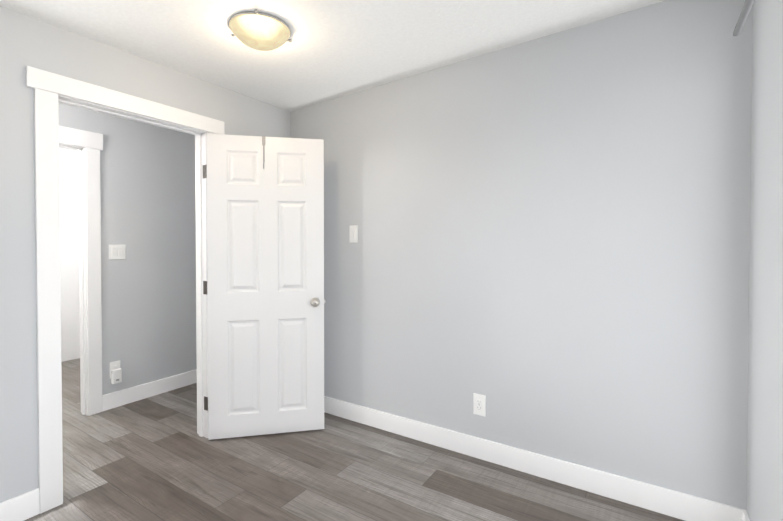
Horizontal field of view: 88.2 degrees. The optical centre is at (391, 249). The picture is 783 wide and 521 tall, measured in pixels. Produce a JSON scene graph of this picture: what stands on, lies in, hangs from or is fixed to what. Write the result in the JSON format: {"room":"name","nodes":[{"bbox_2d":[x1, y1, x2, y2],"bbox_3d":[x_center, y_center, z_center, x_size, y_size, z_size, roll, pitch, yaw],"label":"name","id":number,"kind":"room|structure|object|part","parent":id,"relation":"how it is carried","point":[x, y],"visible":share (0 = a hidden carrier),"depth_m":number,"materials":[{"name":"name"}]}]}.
{"room":"empty bedroom","nodes":[
{"label":"empty bedroom","id":0,"kind":"room"},
{"bbox_2d":[59,147,79,361],"bbox_3d":[-4.433,-0.030,3.402,0.115,2.600,3.800,1,1,33],"label":"wall","id":1,"kind":"structure","parent":0,"point":[69,255],"depth_m":4.54,"materials":[{"name":"paint"}]},
{"bbox_2d":[59,103,196,394],"bbox_3d":[-2.843,-0.016,2.381,0.115,2.600,3.800,1,1,33],"label":"wall","id":2,"kind":"structure","parent":0,"point":[148,220],"depth_m":3.44,"materials":[{"name":"grey paint"}]},
{"bbox_2d":[59,126,102,415],"bbox_3d":[-2.595,0.194,2.771,0.161,2.170,1.034,1,1,33],"label":"door frame","id":3,"kind":"structure","parent":2,"relation":"attached to","point":[91,143],"depth_m":3.10,"materials":[{"name":"white paint"}]},
{"bbox_2d":[109,360,121,383],"bbox_3d":[-2.206,0.986,3.236,0.048,0.170,0.078,1,1,33],"label":"outlet","id":4,"kind":"object","parent":2,"relation":"attached to","point":[115,370],"visible":1,"depth_m":3.22,"materials":[{"name":"white plastic"}]},
{"bbox_3d":[-2.222,0.966,3.246,0.009,0.130,0.078,1,1,33],"label":"plate","id":5,"kind":"part","parent":4,"relation":"part of","materials":[{"name":"white plastic"}]},
{"bbox_2d":[109,244,125,259],"bbox_3d":[-2.207,0.022,3.252,0.015,0.120,0.121,1,1,33],"label":"light switch","id":6,"kind":"object","parent":2,"relation":"attached to","point":[117,251],"visible":1,"depth_m":3.25,"materials":[{"name":"white plastic"}]},
{"bbox_2d":[102,369,196,410],"bbox_3d":[-2.021,1.205,3.556,0.016,0.125,0.923,1,1,33],"label":"baseboard","id":7,"kind":"structure","parent":2,"relation":"attached to","point":[133,394],"depth_m":3.44,"materials":[{"name":"white paint"}]},
{"bbox_2d":[0,6,290,502],"bbox_3d":[-1.909,-0.007,1.781,0.115,2.600,3.800,1,1,33],"label":"wall","id":8,"kind":"structure","parent":0,"point":[25,40],"depth_m":1.94,"materials":[{"name":"grey paint"}]},
{"bbox_2d":[0,488,39,520],"bbox_3d":[-2.292,1.240,1.080,0.016,0.125,2.118,1,1,33],"label":"baseboard","id":9,"kind":"structure","parent":8,"relation":"attached to","point":[22,507],"depth_m":1.91,"materials":[{"name":"white paint"}]},
{"bbox_2d":[25,66,224,513],"bbox_3d":[-1.507,0.204,2.410,0.161,2.160,1.052,1,1,33],"label":"door frame","id":10,"kind":"structure","parent":8,"relation":"attached to","point":[49,87],"depth_m":2.01,"materials":[{"name":"white paint"}]},
{"bbox_2d":[203,134,323,439],"bbox_3d":[-0.880,0.252,2.783,0.816,2.030,0.078,0,1,-12],"label":"door leaf","id":11,"kind":"structure","parent":8,"relation":"in","point":[265,256],"depth_m":2.75,"materials":[{"name":"white paint"}]},
{"bbox_3d":[-1.244,0.262,2.709,0.074,1.671,0.031,1,1,33],"label":"door hinge","id":12,"kind":"part","parent":11,"relation":"part of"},
{"bbox_2d":[262,136,265,168],"bbox_3d":[-0.864,-0.652,2.732,0.022,0.225,0.077,0,1,-12],"label":"hook","id":13,"kind":"object","parent":11,"relation":"attached to","point":[263,140],"visible":0.92,"depth_m":2.73,"materials":[{"name":"silver metal"}]},
{"bbox_2d":[311,298,325,306],"bbox_3d":[-0.535,0.369,2.836,0.140,0.064,0.141,1,1,33],"label":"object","id":14,"kind":"structure","parent":11,"relation":"attached to","point":[314,301],"depth_m":2.76,"materials":[{"name":"silver metal"}]},
{"bbox_2d":[0,0,665,111],"bbox_3d":[-0.649,-1.286,0.953,3.110,0.379,4.030,1,1,33],"label":"ceiling","id":15,"kind":"structure","parent":0,"point":[333,49],"depth_m":2.15,"materials":[{"name":"white paint"}]},
{"bbox_2d":[228,9,291,50],"bbox_3d":[-0.682,-1.097,2.105,0.328,0.099,0.327,1,1,33],"label":"flush-mount light","id":16,"kind":"object","parent":15,"relation":"attached to","point":[257,30],"visible":1,"depth_m":2.01,"materials":[{"name":"beige glass"}]},
{"bbox_2d":[24,358,683,520],"bbox_3d":[-1.911,1.343,1.801,6.110,0.100,4.030,1,1,33],"label":"floor","id":17,"kind":"structure","parent":0,"point":[156,458],"depth_m":2.26,"materials":[{"name":"laminate"}]},
{"bbox_2d":[290,0,752,509],"bbox_3d":[-0.853,-0.030,3.429,6.110,2.600,0.115,1,1,33],"label":"wall","id":18,"kind":"structure","parent":0,"point":[548,253],"depth_m":2.20,"materials":[{"name":"grey paint"}]},
{"bbox_2d":[349,225,357,242],"bbox_3d":[-0.283,-0.112,2.985,0.075,0.128,0.015,1,1,33],"label":"light switch","id":19,"kind":"object","parent":18,"relation":"attached to","point":[353,233],"visible":1,"depth_m":2.98,"materials":[{"name":"white plastic"}]},
{"bbox_2d":[473,393,485,416],"bbox_3d":[0.538,0.954,2.475,0.078,0.130,0.009,1,1,33],"label":"electrical outlet","id":20,"kind":"object","parent":18,"relation":"attached to","point":[479,404],"visible":1,"depth_m":2.47,"materials":[{"name":"white plastic"}]},
{"bbox_2d":[324,396,736,520],"bbox_3d":[0.361,1.219,2.589,2.850,0.125,0.016,1,1,33],"label":"baseboard","id":21,"kind":"structure","parent":18,"relation":"attached to","point":[644,495],"depth_m":2.25,"materials":[{"name":"white paint"}]},
{"bbox_2d":[746,0,782,520],"bbox_3d":[0.611,0.015,0.162,0.115,2.600,3.800,1,1,33],"label":"wall","id":22,"kind":"structure","parent":0,"point":[764,498],"depth_m":1.53,"materials":[{"name":"grey paint"}]},
{"bbox_2d":[736,508,749,520],"bbox_3d":[0.556,1.252,0.215,0.016,0.125,3.800,1,1,33],"label":"baseboard","id":23,"kind":"structure","parent":22,"relation":"attached to","point":[741,514],"depth_m":1.81,"materials":[{"name":"white paint"}]},
{"bbox_2d":[733,0,753,35],"bbox_3d":[0.736,-0.751,0.577,0.135,0.070,1.951,1,1,33],"label":"curtain rod","id":24,"kind":"object","parent":22,"relation":"attached to","point":[745,11],"visible":1,"depth_m":1.31,"materials":[{"name":"silver metal"}]}
]}

